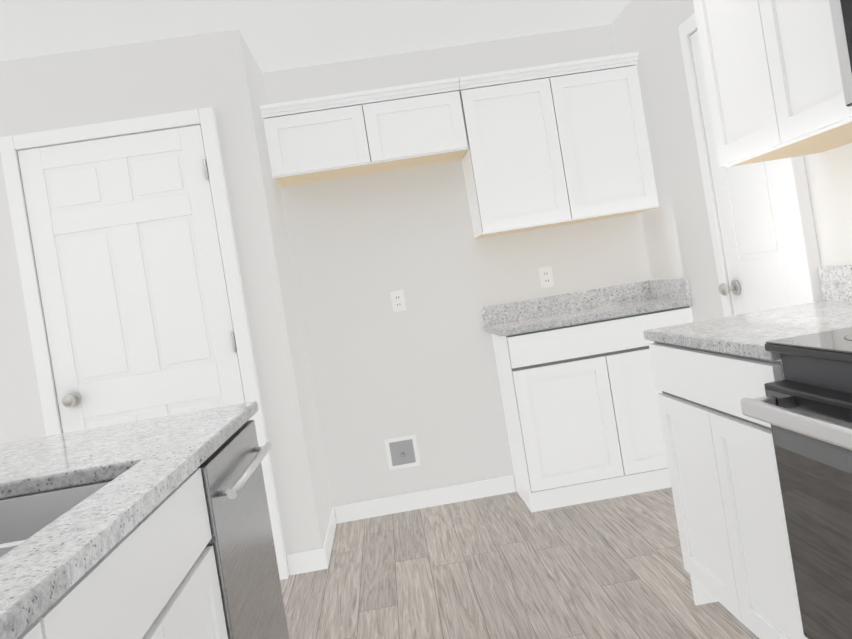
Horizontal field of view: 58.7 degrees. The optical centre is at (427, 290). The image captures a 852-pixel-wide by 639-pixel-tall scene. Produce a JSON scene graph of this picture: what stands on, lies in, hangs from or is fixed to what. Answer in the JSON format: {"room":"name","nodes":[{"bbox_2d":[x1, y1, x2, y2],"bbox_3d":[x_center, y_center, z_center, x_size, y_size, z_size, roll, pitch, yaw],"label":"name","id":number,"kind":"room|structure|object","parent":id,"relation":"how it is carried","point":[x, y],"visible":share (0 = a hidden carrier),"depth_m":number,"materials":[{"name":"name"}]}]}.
{"room":"kitchen","nodes":[
{"label":"kitchen","id":0,"kind":"room"},
{"bbox_2d":[0,0,630,72],"bbox_3d":[-3.869,-0.724,1.392,10.425,0.100,10.120,-9,0,-4],"label":"ceiling","id":1,"kind":"structure","parent":0,"point":[277,35],"depth_m":3.44,"materials":[{"name":"white paint"}]},
{"bbox_2d":[0,0,851,574],"bbox_3d":[-3.728,0.537,1.393,10.545,2.435,10.120,-9,0,-4],"label":"wall","id":2,"kind":"structure","parent":0,"point":[352,370],"depth_m":4.05,"materials":[{"name":"white paint"}]},
{"bbox_2d":[18,125,244,432],"bbox_3d":[-1.224,0.335,3.280,0.790,2.030,0.100,-9,0,-4],"label":"pantry door","id":3,"kind":"structure","parent":2,"relation":"in","point":[131,276],"depth_m":3.30,"materials":[{"name":"white wood"}]},
{"bbox_2d":[0,107,288,579],"bbox_3d":[-1.232,0.302,3.314,0.920,2.096,0.046,-9,0,-4],"label":"trim","id":4,"kind":"structure","parent":2,"relation":"attached to","point":[13,145],"depth_m":3.30,"materials":[{"name":"white wood"}]},
{"bbox_2d":[311,506,338,570],"bbox_3d":[-0.485,1.197,3.700,0.036,0.090,0.660,-9,0,-4],"label":"baseboard","id":5,"kind":"structure","parent":2,"relation":"attached to","point":[322,556],"depth_m":3.50,"materials":[{"name":"white wood"}]},
{"bbox_2d":[260,77,467,186],"bbox_3d":[-0.314,-0.798,3.875,0.978,0.344,0.386,-9,0,-4],"label":"upper cabinet","id":6,"kind":"object","parent":2,"relation":"attached to","point":[344,135],"visible":0.98,"depth_m":3.73,"materials":[{"name":"white wood"}]},
{"bbox_2d":[390,290,405,312],"bbox_3d":[-0.158,0.056,4.071,0.072,0.115,0.006,-9,0,-4],"label":"outlet","id":7,"kind":"object","parent":2,"relation":"attached to","point":[398,301],"visible":1,"depth_m":4.07,"materials":[{"name":"white plastic"}]},
{"bbox_2d":[384,434,419,470],"bbox_3d":[-0.135,0.869,4.063,0.170,0.170,0.014,-9,0,-4],"label":"outlet box","id":8,"kind":"object","parent":2,"relation":"attached to","point":[402,452],"visible":1,"depth_m":4.07,"materials":[{"name":"white plastic"}]},
{"bbox_2d":[339,475,515,522],"bbox_3d":[-0.017,1.121,4.071,0.989,0.090,0.013,-9,0,-4],"label":"baseboard","id":9,"kind":"structure","parent":2,"relation":"attached to","point":[501,485],"depth_m":4.07,"materials":[{"name":"white wood"}]},
{"bbox_2d":[538,266,553,288],"bbox_3d":[0.646,-0.073,4.122,0.072,0.115,0.006,-9,0,-4],"label":"outlet","id":10,"kind":"object","parent":2,"relation":"attached to","point":[546,277],"visible":1,"depth_m":4.12,"materials":[{"name":"white plastic"}]},
{"bbox_2d":[459,52,658,238],"bbox_3d":[0.651,-0.734,3.935,0.907,0.776,0.386,-9,0,-4],"label":"upper cabinet","id":11,"kind":"object","parent":2,"relation":"attached to","point":[558,144],"visible":0.92,"depth_m":3.79,"materials":[{"name":"white"}]},
{"bbox_2d":[690,30,803,314],"bbox_3d":[1.248,-0.059,2.890,0.100,2.030,0.560,-9,0,-4],"label":"door","id":12,"kind":"structure","parent":2,"relation":"in","point":[757,236],"depth_m":2.91,"materials":[{"name":"white wood"}]},
{"bbox_2d":[678,12,823,316],"bbox_3d":[1.276,-0.097,2.892,0.046,2.096,0.692,-9,0,-4],"label":"trim","id":13,"kind":"structure","parent":2,"relation":"attached to","point":[801,216],"depth_m":2.60,"materials":[{"name":"white wood"}]},
{"bbox_2d":[693,0,851,167],"bbox_3d":[1.105,-0.874,0.941,0.383,0.909,3.082,-9,0,-4],"label":"upper cabinet","id":14,"kind":"object","parent":2,"relation":"attached to","point":[773,79],"visible":0.98,"depth_m":2.08,"materials":[{"name":"white wood"}]},
{"bbox_2d":[829,0,851,106],"bbox_3d":[1.084,-0.629,1.304,0.454,0.410,0.754,-9,0,-4],"label":"microwave","id":15,"kind":"object","parent":14,"relation":"attached to","point":[841,12],"visible":1,"depth_m":1.64,"materials":[{"name":"grey plastic"}]},
{"bbox_2d":[280,487,758,638],"bbox_3d":[-3.469,1.779,1.402,10.425,0.100,10.120,-9,0,-4],"label":"floor","id":16,"kind":"structure","parent":0,"point":[507,566],"depth_m":2.98,"materials":[{"name":"brown wood"}]},
{"bbox_2d":[0,461,227,638],"bbox_3d":[-0.700,0.840,1.237,0.642,0.882,1.944,-9,0,-4],"label":"kitchen island","id":17,"kind":"object","parent":16,"relation":"on","point":[125,553],"depth_m":1.23,"materials":[{"name":"white wood"}]},
{"bbox_2d":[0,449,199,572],"bbox_3d":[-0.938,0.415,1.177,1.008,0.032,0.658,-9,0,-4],"label":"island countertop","id":18,"kind":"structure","parent":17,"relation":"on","point":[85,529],"depth_m":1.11,"materials":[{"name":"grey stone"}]},
{"bbox_2d":[0,401,257,492],"bbox_3d":[-0.981,0.420,1.859,1.016,0.032,0.718,-9,0,-4],"label":"island countertop","id":19,"kind":"structure","parent":17,"relation":"on","point":[94,452],"depth_m":1.79,"materials":[{"name":"grey stone"}]},
{"bbox_2d":[0,481,110,556],"bbox_3d":[-0.725,0.503,1.190,0.398,0.206,0.658,-9,0,-4],"label":"sink","id":20,"kind":"object","parent":19,"relation":"in","point":[23,518],"depth_m":1.50,"materials":[{"name":"silver metal"}]},
{"bbox_2d":[198,420,288,638],"bbox_3d":[-0.680,0.841,1.871,0.630,0.869,0.608,-9,0,-4],"label":"dishwasher","id":21,"kind":"object","parent":16,"relation":"on","point":[241,541],"visible":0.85,"depth_m":1.82,"materials":[{"name":"grey metal"}]},
{"bbox_2d":[481,278,693,511],"bbox_3d":[0.853,0.515,3.878,0.951,1.014,0.509,-9,0,-4],"label":"base cabinet","id":22,"kind":"object","parent":16,"relation":"on","point":[579,391],"visible":0.81,"depth_m":3.64,"materials":[{"name":"white wood"}]},
{"bbox_2d":[644,337,807,638],"bbox_3d":[1.128,0.544,2.107,0.640,0.882,0.800,-9,0,-4],"label":"base cabinet","id":23,"kind":"object","parent":16,"relation":"on","point":[710,374],"depth_m":2.03,"materials":[{"name":"white wood"}]},
{"bbox_2d":[643,297,851,356],"bbox_3d":[1.053,0.094,2.111,0.644,0.032,0.813,-9,0,-4],"label":"countertop","id":24,"kind":"structure","parent":23,"relation":"on","point":[749,332],"depth_m":2.12,"materials":[{"name":"grey stone"}]},
{"bbox_2d":[740,327,851,638],"bbox_3d":[1.075,0.403,1.319,0.685,1.184,0.754,-9,0,-4],"label":"range","id":25,"kind":"object","parent":16,"relation":"on","point":[803,408],"visible":1,"depth_m":1.53,"materials":[{"name":"grey"}]}
]}

